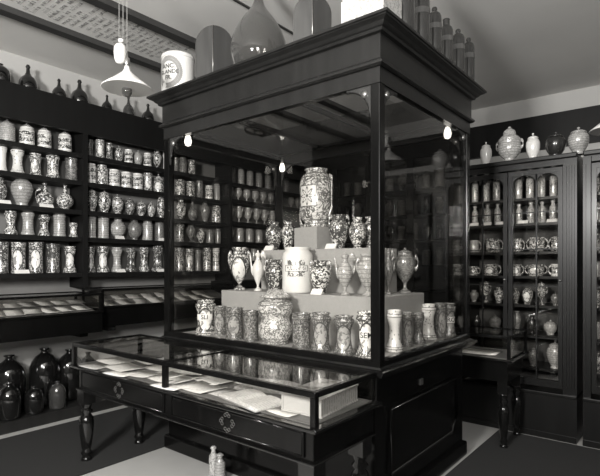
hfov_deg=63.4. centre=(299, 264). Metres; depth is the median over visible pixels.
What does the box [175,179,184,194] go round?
jar
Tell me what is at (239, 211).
jar
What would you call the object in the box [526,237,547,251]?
pot
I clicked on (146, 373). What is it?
paper sheet
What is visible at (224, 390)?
paper sheet
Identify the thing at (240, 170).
jar
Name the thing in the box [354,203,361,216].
vase
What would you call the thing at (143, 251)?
jar
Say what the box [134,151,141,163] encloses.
lidded jar
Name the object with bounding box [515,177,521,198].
bottle
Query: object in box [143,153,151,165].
jar
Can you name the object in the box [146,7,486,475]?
showcase
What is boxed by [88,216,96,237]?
jar
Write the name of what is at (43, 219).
jar
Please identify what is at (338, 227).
vase
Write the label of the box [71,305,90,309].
paper sheet
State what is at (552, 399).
tall cabinet
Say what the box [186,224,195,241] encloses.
vase
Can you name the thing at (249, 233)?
jar
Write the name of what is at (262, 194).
jar
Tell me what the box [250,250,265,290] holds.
ewer
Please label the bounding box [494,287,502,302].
vase
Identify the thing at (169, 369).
paper sheet
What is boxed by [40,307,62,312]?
paper sheet
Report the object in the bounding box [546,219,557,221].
name card
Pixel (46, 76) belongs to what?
wall
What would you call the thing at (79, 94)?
glass bottle
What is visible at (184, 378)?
paper sheet
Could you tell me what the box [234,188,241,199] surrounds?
jar
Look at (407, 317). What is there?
jar
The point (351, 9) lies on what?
printed box
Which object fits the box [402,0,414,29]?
glass cylinder
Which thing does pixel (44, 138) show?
lidded jar
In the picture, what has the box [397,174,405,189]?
vase
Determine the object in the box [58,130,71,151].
lidded jar
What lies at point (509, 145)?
urn
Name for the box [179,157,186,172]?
jar
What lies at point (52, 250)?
jar
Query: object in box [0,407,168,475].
carpet runner
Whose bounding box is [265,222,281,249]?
vase
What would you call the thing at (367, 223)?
jar
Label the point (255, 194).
jar
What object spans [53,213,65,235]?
jar
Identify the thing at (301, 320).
jar
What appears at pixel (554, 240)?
mug
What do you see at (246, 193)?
jar
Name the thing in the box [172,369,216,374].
paper sheet
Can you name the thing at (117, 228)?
jar
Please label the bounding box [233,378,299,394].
open book
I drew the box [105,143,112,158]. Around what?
jar
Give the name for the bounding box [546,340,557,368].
lidded jar
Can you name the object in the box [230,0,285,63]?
carboy
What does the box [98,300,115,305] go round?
paper sheet
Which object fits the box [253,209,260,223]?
jar
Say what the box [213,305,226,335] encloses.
jar
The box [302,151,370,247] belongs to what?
upper cabinet
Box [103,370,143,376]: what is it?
paper sheet
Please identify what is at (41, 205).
name card
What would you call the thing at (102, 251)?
jar
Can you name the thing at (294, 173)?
shelving unit
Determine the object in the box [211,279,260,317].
base cabinet
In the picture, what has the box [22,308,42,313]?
paper sheet
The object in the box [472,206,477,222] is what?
bottle
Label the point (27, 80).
glass bottle
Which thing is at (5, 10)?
trim
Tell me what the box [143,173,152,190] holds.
jar
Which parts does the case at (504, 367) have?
pane, frame, drawer frame, leg, corner post, leg, corner post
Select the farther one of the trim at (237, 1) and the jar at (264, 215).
the jar at (264, 215)
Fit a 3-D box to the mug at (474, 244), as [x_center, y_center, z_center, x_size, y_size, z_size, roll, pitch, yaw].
[1.715,-0.181,4.784,0.103,0.121,0.103,0,0,-6]
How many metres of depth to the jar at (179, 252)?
6.14 m
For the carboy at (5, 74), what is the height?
0.196 m
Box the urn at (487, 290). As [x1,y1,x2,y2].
[481,281,490,301]
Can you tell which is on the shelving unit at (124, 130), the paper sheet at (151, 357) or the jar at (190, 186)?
the jar at (190, 186)
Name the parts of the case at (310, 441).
corner post, leg, drawer, leg, corner post, post, frame, drawer frame, drawer, leg, corner post, leg, corner post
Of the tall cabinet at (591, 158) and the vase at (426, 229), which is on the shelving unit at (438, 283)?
the vase at (426, 229)
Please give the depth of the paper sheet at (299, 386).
2.59 m
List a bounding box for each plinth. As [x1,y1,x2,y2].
[222,288,423,348]
[261,248,396,293]
[294,226,332,248]
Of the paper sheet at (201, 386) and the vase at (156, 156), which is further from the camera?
the vase at (156, 156)
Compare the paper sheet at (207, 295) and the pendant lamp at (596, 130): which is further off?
the paper sheet at (207, 295)
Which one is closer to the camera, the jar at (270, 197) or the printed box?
the printed box
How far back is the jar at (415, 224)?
6.78 m
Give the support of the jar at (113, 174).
on the shelving unit at (124, 130)
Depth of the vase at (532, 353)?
4.42 m
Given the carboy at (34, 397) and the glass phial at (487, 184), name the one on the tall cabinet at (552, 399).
the glass phial at (487, 184)
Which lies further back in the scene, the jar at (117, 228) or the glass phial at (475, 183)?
the jar at (117, 228)
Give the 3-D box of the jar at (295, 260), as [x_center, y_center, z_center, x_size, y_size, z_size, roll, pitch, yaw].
[-0.019,0.038,3.781,0.238,0.349,0.238,0,0,6]
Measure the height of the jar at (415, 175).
0.220 m
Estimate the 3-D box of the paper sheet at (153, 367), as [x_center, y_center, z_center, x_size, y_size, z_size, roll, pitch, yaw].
[-0.975,0.747,3.537,0.280,0.009,0.190,0,0,34]
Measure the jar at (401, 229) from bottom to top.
0.200 m
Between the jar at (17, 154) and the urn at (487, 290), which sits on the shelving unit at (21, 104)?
the jar at (17, 154)
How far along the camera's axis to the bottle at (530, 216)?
4.44 m
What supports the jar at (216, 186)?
on the shelving unit at (124, 130)
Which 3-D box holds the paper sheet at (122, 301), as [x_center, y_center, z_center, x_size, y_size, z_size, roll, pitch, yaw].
[-1.916,0.398,5.298,0.170,0.047,0.167,0,0,31]
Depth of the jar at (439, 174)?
6.55 m
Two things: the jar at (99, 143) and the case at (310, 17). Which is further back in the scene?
the jar at (99, 143)
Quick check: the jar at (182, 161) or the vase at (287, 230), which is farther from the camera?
the jar at (182, 161)
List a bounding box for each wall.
[0,50,196,391]
[470,85,599,164]
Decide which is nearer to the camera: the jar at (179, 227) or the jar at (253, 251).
the jar at (179, 227)
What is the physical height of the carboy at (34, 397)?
0.255 m
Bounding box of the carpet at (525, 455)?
[445,430,599,475]
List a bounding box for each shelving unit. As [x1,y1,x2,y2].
[0,79,85,303]
[72,102,230,304]
[231,156,301,280]
[385,140,459,331]
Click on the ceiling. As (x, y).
(525, 49)
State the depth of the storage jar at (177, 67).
3.85 m
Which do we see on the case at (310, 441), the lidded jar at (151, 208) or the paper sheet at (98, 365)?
the paper sheet at (98, 365)
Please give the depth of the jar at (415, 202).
6.79 m
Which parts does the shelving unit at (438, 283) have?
panel, door, door, panel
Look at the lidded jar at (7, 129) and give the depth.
4.58 m
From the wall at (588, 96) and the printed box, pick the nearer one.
the printed box
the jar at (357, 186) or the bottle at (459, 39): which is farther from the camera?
the jar at (357, 186)
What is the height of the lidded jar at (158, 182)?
0.239 m
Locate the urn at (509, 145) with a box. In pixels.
[496,126,523,160]
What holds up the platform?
on the floor
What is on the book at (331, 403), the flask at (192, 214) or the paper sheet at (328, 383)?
the paper sheet at (328, 383)
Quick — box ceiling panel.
[11,0,190,57]
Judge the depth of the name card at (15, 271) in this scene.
4.63 m
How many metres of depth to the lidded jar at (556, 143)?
4.25 m
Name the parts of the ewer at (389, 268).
handle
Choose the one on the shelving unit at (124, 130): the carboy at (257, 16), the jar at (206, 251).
the jar at (206, 251)
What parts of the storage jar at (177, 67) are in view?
lid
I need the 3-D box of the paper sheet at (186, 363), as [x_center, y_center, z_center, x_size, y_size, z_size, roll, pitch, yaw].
[-0.936,0.750,3.697,0.240,0.007,0.170,0,0,38]
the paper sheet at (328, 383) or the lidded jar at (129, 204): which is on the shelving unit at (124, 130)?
the lidded jar at (129, 204)
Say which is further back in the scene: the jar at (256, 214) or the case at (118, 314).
the jar at (256, 214)
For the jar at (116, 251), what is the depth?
5.48 m
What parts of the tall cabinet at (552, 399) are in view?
panel, door, skirting, cornice, door, panel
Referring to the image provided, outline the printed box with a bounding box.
[342,0,401,22]
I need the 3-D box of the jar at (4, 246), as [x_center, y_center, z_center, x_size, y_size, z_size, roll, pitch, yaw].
[-2.821,-0.069,4.593,0.128,0.297,0.128,0,0,-36]
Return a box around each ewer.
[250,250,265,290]
[334,252,355,294]
[385,248,395,293]
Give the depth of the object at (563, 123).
6.01 m
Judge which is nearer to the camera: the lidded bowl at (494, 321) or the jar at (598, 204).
the jar at (598, 204)
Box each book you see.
[218,389,280,412]
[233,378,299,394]
[281,378,357,418]
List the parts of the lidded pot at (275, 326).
lid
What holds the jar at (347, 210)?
on the upper cabinet at (354, 168)
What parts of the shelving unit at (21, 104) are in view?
panel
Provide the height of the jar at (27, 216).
0.246 m
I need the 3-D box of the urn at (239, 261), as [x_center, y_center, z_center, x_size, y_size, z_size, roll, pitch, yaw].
[-0.519,0.031,4.171,0.180,0.363,0.180,0,0,45]
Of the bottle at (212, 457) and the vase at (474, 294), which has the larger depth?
the vase at (474, 294)
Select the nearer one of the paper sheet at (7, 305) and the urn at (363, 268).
the urn at (363, 268)
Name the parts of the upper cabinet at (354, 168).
door, door, panel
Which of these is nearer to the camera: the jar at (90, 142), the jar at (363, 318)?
the jar at (363, 318)
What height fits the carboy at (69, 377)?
0.518 m
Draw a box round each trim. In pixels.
[0,3,313,123]
[82,0,355,114]
[233,0,292,34]
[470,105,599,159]
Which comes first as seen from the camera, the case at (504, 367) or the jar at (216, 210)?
the case at (504, 367)
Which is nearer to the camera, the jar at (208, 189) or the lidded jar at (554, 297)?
the lidded jar at (554, 297)
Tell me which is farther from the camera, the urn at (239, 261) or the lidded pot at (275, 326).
the urn at (239, 261)
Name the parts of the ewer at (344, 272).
spout, handle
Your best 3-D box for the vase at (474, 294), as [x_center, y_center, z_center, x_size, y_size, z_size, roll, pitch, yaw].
[1.713,0.303,4.785,0.088,0.114,0.088,0,0,39]
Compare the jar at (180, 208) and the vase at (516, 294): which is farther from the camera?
the jar at (180, 208)
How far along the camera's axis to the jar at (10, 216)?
4.62 m
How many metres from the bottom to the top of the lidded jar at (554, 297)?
0.119 m
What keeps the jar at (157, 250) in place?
on the shelving unit at (124, 130)
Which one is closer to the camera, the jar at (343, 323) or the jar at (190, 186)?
the jar at (343, 323)
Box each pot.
[257,288,292,344]
[524,264,547,275]
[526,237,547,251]
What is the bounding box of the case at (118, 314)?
[82,283,233,330]
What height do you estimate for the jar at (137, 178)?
0.197 m
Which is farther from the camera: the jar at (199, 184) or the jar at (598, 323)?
the jar at (199, 184)
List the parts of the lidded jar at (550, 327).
lid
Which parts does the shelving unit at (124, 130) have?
panel, panel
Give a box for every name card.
[0,200,10,203]
[14,270,29,273]
[39,203,53,207]
[264,246,273,249]
[310,289,322,294]
[325,243,336,248]
[518,220,527,223]
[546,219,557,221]
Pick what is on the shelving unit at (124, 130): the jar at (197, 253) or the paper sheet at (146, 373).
the jar at (197, 253)
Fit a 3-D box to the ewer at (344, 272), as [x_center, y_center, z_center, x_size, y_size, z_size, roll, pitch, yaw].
[0.320,0.059,3.444,0.129,0.309,0.111,0,0,-30]
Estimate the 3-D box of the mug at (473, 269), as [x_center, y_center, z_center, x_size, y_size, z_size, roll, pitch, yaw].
[1.707,0.057,4.790,0.103,0.085,0.103,0,0,-6]
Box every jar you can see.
[0,118,14,141]
[0,146,6,170]
[0,178,6,199]
[0,242,8,273]
[3,210,17,233]
[10,149,24,172]
[10,242,25,272]
[19,122,34,144]
[21,211,34,234]
[28,242,43,272]
[29,153,41,175]
[37,126,51,147]
[38,215,49,235]
[46,155,59,177]
[46,244,59,272]
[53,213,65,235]
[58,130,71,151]
[63,246,76,272]
[65,158,77,180]
[69,223,77,236]
[88,139,92,155]
[88,163,95,182]
[88,190,97,210]
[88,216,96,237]
[88,247,94,271]
[95,139,104,157]
[96,165,107,184]
[96,246,109,271]
[97,217,109,237]
[98,190,110,212]
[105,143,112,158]
[108,169,119,185]
[110,219,125,238]
[111,194,123,213]
[111,247,122,271]
[115,146,122,160]
[120,172,131,187]
[124,149,132,162]
[125,198,134,214]
[125,248,136,271]
[127,220,141,239]
[132,173,142,188]
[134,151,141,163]
[136,200,145,215]
[138,247,149,271]
[142,221,152,239]
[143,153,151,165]
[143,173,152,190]
[147,201,155,216]
[151,245,162,271]
[153,174,163,191]
[155,222,163,240]
[161,50,194,90]
[174,157,178,170]
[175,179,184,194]
[175,248,183,270]
[176,200,185,218]
[176,223,183,241]
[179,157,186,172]
[185,249,193,270]
[186,181,194,196]
[187,160,195,173]
[194,250,201,270]
[195,25,232,77]
[195,299,215,335]
[196,180,202,197]
[203,248,210,270]
[205,185,212,198]
[206,230,213,242]
[212,206,220,222]
[212,248,219,270]
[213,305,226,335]
[214,183,219,199]
[215,229,220,242]
[225,307,243,339]
[232,166,234,182]
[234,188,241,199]
[235,206,242,221]
[235,228,243,241]
[238,168,243,183]
[243,189,250,200]
[243,310,258,341]
[244,208,251,222]
[245,229,253,241]
[247,170,252,185]
[251,249,256,260]
[252,191,258,201]
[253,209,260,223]
[255,230,262,242]
[256,172,261,186]
[260,192,265,202]
[261,210,267,223]
[265,173,270,188]
[267,194,273,203]
[268,211,274,221]
[282,247,312,292]
[283,178,288,191]
[288,197,293,206]
[292,312,310,349]
[295,198,299,207]
[299,167,332,226]
[311,312,330,351]
[333,315,354,355]
[338,183,340,196]
[343,183,351,195]
[343,207,351,218]
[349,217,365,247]
[354,183,361,194]
[356,311,370,357]
[385,179,393,191]
[385,226,393,240]
[386,309,402,351]
[397,200,405,214]
[397,226,405,239]
[401,311,412,346]
[412,312,424,344]
[414,174,417,188]
[414,201,417,213]
[414,223,417,239]
[422,174,430,187]
[422,196,430,213]
[422,250,430,264]
[422,303,436,339]
[433,303,446,337]
[435,169,444,186]
[435,247,443,264]
[446,303,456,337]
[473,315,480,325]
[480,142,491,163]
[526,133,539,157]
[527,316,535,332]
[545,132,565,154]
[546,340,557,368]
[551,292,557,305]
[568,127,589,155]
[591,202,599,219]
[591,262,599,276]
[591,322,599,338]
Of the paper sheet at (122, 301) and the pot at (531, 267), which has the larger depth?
the paper sheet at (122, 301)
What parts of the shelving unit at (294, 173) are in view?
panel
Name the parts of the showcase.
corner post, corner post, cornice, header rail, rail, ledge moulding, corner post, panel, panel moulding, corner post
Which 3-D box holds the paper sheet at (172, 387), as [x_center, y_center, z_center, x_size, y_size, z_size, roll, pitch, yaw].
[-0.793,0.750,3.030,0.240,0.007,0.170,0,0,37]
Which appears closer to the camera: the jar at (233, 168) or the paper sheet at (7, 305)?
the paper sheet at (7, 305)
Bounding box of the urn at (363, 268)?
[356,254,370,295]
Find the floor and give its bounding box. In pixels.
[0,377,599,475]
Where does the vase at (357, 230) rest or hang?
on the showcase
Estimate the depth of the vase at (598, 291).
4.10 m
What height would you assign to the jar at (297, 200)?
0.210 m
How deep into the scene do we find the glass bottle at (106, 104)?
5.38 m
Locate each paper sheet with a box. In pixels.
[3,303,22,307]
[3,309,25,315]
[17,302,40,306]
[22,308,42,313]
[33,300,56,305]
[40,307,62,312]
[50,300,68,304]
[54,306,74,310]
[66,299,84,303]
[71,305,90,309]
[79,362,108,368]
[92,296,112,300]
[96,356,132,364]
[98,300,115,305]
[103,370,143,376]
[104,362,147,371]
[110,295,127,298]
[114,299,134,304]
[123,369,161,377]
[125,294,142,297]
[133,298,147,303]
[135,357,161,364]
[140,293,157,297]
[146,297,163,302]
[146,365,178,371]
[148,372,198,383]
[151,380,185,390]
[154,292,163,296]
[156,369,191,377]
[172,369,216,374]
[174,295,191,299]
[176,380,226,393]
[179,291,195,295]
[179,362,195,364]
[189,295,204,298]
[192,290,206,294]
[192,375,232,384]
[201,294,217,297]
[205,385,239,395]
[213,368,237,373]
[266,407,300,416]
[296,385,324,390]
[317,380,337,386]
[462,348,501,354]
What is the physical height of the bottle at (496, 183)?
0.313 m
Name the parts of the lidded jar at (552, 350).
lid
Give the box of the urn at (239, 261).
[228,247,250,289]
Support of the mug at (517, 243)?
on the tall cabinet at (552, 399)
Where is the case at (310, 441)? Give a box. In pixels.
[68,334,381,475]
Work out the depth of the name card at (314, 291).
3.51 m
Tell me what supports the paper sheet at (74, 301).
in the case at (78, 323)
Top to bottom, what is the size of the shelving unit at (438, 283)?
3.340 m
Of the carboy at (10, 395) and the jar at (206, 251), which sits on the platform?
the carboy at (10, 395)
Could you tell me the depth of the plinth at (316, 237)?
3.95 m
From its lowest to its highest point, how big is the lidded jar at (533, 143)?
0.250 m
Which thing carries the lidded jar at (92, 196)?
on the shelving unit at (124, 130)
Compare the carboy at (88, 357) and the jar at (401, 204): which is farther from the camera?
the jar at (401, 204)
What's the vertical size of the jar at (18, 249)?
0.298 m
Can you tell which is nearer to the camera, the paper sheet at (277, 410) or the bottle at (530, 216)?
the paper sheet at (277, 410)
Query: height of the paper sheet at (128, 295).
0.040 m
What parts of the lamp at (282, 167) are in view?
bulb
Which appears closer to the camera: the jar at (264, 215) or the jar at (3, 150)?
the jar at (3, 150)
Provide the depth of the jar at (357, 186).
7.36 m
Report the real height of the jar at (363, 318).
0.282 m
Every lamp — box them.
[101,38,151,96]
[185,134,191,145]
[279,158,284,171]
[444,125,450,138]
[589,123,599,135]
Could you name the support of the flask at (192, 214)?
on the shelving unit at (124, 130)
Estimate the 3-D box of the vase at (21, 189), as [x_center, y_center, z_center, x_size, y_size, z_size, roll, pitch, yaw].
[-2.708,-0.718,4.734,0.198,0.297,0.198,0,0,-24]
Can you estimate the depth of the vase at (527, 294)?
4.45 m
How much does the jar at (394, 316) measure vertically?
0.270 m
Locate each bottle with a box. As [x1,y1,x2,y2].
[18,64,37,88]
[52,79,65,96]
[70,80,88,102]
[102,95,111,108]
[123,97,133,114]
[142,104,153,119]
[209,445,216,475]
[214,453,224,475]
[415,0,429,42]
[430,7,441,52]
[442,18,453,61]
[453,29,464,71]
[465,37,474,80]
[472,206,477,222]
[484,204,490,221]
[493,179,499,200]
[494,204,500,224]
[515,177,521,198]
[516,204,521,223]
[526,176,533,197]
[527,202,534,222]
[538,175,544,196]
[538,201,545,222]
[549,174,557,195]
[549,200,556,218]
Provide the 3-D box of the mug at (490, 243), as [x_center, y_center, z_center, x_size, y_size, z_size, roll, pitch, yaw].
[1.857,-0.185,4.669,0.139,0.130,0.139,0,0,-6]
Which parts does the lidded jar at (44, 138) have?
lid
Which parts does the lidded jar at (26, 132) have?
lid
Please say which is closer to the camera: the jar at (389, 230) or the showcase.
the showcase
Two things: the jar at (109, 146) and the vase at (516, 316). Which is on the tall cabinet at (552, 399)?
the vase at (516, 316)
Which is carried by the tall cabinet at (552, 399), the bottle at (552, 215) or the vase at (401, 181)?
the bottle at (552, 215)
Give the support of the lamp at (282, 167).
hanging from the showcase
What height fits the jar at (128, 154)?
0.173 m
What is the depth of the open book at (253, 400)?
2.65 m
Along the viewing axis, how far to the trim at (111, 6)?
4.18 m
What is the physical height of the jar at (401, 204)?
0.220 m
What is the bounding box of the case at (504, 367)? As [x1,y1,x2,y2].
[454,324,528,447]
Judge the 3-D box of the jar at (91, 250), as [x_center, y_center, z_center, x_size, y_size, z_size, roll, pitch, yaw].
[-2.269,-0.058,5.277,0.088,0.276,0.088,0,0,-27]
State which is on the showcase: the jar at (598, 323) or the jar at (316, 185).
the jar at (316, 185)
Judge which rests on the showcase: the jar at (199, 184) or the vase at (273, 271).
the vase at (273, 271)
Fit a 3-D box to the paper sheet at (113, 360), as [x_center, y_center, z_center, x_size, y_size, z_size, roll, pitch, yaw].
[-1.437,0.747,3.793,0.290,0.009,0.200,0,0,43]
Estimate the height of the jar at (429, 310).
0.267 m
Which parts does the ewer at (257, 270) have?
handle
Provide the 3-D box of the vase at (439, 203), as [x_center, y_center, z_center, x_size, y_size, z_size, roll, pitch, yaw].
[1.897,-0.810,6.603,0.130,0.220,0.130,0,0,39]
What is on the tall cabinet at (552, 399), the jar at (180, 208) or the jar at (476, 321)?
the jar at (476, 321)
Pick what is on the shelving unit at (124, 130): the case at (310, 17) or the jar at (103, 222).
the jar at (103, 222)
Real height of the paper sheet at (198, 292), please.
0.047 m
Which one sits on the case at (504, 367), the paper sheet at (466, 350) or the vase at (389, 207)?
the paper sheet at (466, 350)
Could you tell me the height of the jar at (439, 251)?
0.240 m
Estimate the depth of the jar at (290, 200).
7.87 m
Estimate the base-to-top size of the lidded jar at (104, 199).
0.274 m
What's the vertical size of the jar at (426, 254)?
0.200 m
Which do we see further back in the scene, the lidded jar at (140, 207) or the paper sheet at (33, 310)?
the lidded jar at (140, 207)
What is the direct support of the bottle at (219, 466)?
on the floor
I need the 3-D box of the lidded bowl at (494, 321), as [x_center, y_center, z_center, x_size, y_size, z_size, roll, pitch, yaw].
[1.869,0.547,4.659,0.112,0.154,0.112,0,0,39]
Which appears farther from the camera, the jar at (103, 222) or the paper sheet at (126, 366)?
the jar at (103, 222)
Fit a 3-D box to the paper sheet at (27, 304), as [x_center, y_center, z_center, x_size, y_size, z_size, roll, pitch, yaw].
[-2.613,0.378,4.689,0.161,0.034,0.150,0,0,26]
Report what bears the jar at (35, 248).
on the shelving unit at (21, 104)
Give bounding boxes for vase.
[10,179,33,205]
[152,150,161,167]
[156,197,163,217]
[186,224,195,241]
[197,229,204,242]
[200,203,209,221]
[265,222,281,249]
[265,259,281,288]
[282,222,293,249]
[309,260,331,293]
[328,214,349,247]
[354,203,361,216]
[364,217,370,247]
[385,200,393,215]
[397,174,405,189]
[414,249,417,264]
[422,224,430,238]
[435,197,444,212]
[470,290,478,301]
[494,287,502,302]
[513,288,519,303]
[513,311,520,328]
[522,287,532,303]
[528,347,537,365]
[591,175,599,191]
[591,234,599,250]
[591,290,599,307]
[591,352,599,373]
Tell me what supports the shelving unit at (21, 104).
attached to the wall at (46, 76)
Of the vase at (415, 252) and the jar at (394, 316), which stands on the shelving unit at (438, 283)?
the vase at (415, 252)
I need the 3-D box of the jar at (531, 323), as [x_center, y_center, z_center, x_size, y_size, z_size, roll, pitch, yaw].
[2.126,0.546,4.453,0.082,0.157,0.082,0,0,39]
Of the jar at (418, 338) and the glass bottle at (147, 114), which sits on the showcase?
the jar at (418, 338)
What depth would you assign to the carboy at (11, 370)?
4.59 m
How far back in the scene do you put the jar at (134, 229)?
5.64 m
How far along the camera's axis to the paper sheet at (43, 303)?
4.81 m
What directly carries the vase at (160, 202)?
on the shelving unit at (124, 130)
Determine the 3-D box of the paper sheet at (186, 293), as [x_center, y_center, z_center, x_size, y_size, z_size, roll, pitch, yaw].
[-1.417,0.359,6.155,0.169,0.048,0.173,0,0,-42]
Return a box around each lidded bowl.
[489,314,500,327]
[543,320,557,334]
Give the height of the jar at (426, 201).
0.240 m
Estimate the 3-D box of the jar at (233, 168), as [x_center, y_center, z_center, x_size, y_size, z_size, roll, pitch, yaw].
[-0.965,-1.268,6.894,0.097,0.245,0.097,0,0,-12]
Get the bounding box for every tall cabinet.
[462,152,582,444]
[583,149,599,448]
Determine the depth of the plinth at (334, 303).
3.50 m
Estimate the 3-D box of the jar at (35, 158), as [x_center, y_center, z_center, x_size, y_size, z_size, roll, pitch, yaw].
[-2.629,-0.989,4.831,0.118,0.229,0.118,0,0,-19]
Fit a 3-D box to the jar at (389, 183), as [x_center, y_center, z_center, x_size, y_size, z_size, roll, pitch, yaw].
[1.306,-1.150,7.080,0.127,0.200,0.127,0,0,39]
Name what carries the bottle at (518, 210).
on the tall cabinet at (552, 399)
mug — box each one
[470,240,480,252]
[470,266,479,274]
[484,264,501,275]
[486,239,502,251]
[513,239,524,251]
[513,264,523,275]
[548,237,557,250]
[548,264,557,275]
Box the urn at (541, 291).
[535,281,547,304]
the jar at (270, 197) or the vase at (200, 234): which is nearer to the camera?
the vase at (200, 234)
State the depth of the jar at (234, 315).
3.67 m
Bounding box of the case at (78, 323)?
[0,291,103,342]
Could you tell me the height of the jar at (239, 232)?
0.198 m
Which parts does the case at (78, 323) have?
pane, frame, corner post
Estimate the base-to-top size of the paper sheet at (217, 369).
0.007 m
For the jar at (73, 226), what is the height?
0.153 m
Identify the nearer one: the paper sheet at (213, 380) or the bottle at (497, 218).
the paper sheet at (213, 380)
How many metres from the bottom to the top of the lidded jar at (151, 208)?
0.202 m
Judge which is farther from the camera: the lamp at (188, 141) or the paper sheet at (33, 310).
the paper sheet at (33, 310)
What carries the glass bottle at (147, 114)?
on the shelving unit at (124, 130)
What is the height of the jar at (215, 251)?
0.313 m
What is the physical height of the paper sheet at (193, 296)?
0.044 m
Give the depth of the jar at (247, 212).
7.11 m
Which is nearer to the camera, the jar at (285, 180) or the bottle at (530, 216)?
the bottle at (530, 216)
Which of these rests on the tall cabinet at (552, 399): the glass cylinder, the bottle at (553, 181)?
the bottle at (553, 181)
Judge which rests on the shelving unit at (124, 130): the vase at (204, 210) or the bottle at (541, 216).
the vase at (204, 210)
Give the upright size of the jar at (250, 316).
0.226 m
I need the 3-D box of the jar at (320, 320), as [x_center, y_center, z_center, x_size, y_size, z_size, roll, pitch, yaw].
[0.137,0.438,3.179,0.137,0.254,0.137,0,0,8]
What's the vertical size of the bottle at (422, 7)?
0.454 m
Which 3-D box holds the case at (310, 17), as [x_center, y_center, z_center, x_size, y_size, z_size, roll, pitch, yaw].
[0.079,-1.545,3.106,0.246,0.335,0.082,0,0,0]
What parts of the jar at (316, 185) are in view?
handle, handle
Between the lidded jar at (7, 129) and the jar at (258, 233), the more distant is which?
the jar at (258, 233)
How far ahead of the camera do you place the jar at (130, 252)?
5.62 m
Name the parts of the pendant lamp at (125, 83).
lamp shade, bulb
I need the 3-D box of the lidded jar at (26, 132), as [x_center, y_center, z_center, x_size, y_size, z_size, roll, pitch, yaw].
[-2.679,-1.284,4.769,0.133,0.249,0.133,0,0,-31]
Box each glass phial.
[472,181,477,201]
[484,181,489,200]
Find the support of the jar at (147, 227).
on the shelving unit at (124, 130)
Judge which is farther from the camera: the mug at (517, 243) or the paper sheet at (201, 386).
the mug at (517, 243)
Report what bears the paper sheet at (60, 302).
in the case at (78, 323)
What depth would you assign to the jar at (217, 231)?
6.66 m
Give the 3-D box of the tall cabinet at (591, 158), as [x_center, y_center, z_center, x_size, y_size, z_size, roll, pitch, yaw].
[2.944,0.275,3.853,1.157,2.450,0.486,0,0,39]
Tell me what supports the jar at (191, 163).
on the shelving unit at (124, 130)
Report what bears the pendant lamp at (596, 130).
hanging from the ceiling
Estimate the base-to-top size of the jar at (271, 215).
0.234 m
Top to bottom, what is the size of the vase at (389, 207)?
0.240 m
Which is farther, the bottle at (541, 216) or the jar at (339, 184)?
the jar at (339, 184)
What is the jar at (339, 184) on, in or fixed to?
on the upper cabinet at (354, 168)
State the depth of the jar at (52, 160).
4.92 m
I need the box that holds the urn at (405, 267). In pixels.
[391,248,418,292]
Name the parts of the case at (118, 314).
corner post, pane, frame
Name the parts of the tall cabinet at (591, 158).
skirting, panel, cornice, door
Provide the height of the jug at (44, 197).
0.262 m
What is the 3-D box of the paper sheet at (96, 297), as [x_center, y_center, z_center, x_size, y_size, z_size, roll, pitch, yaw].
[-2.133,0.359,5.268,0.151,0.041,0.169,0,0,26]
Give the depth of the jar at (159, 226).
5.91 m
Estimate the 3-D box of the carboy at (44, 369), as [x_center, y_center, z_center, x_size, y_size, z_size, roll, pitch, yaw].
[-2.580,1.119,4.908,0.287,0.562,0.287,0,0,39]
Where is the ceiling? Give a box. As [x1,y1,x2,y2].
[0,0,599,129]
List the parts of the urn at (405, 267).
lid, handle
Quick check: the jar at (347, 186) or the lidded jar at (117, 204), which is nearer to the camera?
the lidded jar at (117, 204)
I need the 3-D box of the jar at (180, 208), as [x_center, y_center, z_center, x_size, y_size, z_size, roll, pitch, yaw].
[-1.520,-0.700,6.206,0.129,0.260,0.129,0,0,-4]
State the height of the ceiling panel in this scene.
0.002 m
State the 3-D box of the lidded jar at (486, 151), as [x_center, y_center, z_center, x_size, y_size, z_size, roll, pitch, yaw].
[1.792,-1.068,4.683,0.108,0.235,0.108,0,0,39]
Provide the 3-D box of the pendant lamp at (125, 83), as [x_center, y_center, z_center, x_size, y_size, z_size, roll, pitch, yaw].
[-1.139,-1.603,3.200,0.319,0.993,0.319,0,0,-34]
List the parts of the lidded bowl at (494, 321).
lid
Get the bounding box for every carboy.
[0,63,10,81]
[0,354,25,410]
[0,382,21,420]
[24,385,43,414]
[28,347,59,406]
[49,380,65,409]
[58,348,81,400]
[82,352,94,361]
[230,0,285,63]
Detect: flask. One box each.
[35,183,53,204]
[56,185,73,208]
[187,201,197,219]
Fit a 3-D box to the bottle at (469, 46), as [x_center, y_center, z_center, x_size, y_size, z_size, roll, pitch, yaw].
[1.365,-1.607,3.936,0.096,0.459,0.096,0,0,39]
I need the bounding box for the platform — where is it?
[0,396,121,435]
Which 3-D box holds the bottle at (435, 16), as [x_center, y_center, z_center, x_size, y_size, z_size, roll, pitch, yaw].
[0.946,-1.594,3.417,0.099,0.432,0.099,0,0,39]
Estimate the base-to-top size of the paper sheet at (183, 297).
0.048 m
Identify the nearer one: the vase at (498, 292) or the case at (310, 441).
the case at (310, 441)
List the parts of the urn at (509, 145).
lid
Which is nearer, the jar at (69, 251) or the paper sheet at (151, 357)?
the paper sheet at (151, 357)
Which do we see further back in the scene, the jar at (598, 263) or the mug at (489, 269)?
the mug at (489, 269)
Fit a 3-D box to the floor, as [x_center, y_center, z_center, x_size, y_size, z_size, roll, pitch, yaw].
[0.374,1.550,2.653,7.950,0.100,8.800,0,0,39]
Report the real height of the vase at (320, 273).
0.251 m
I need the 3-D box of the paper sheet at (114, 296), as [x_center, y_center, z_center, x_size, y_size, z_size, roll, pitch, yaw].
[-2.014,0.357,5.416,0.150,0.041,0.142,0,0,39]

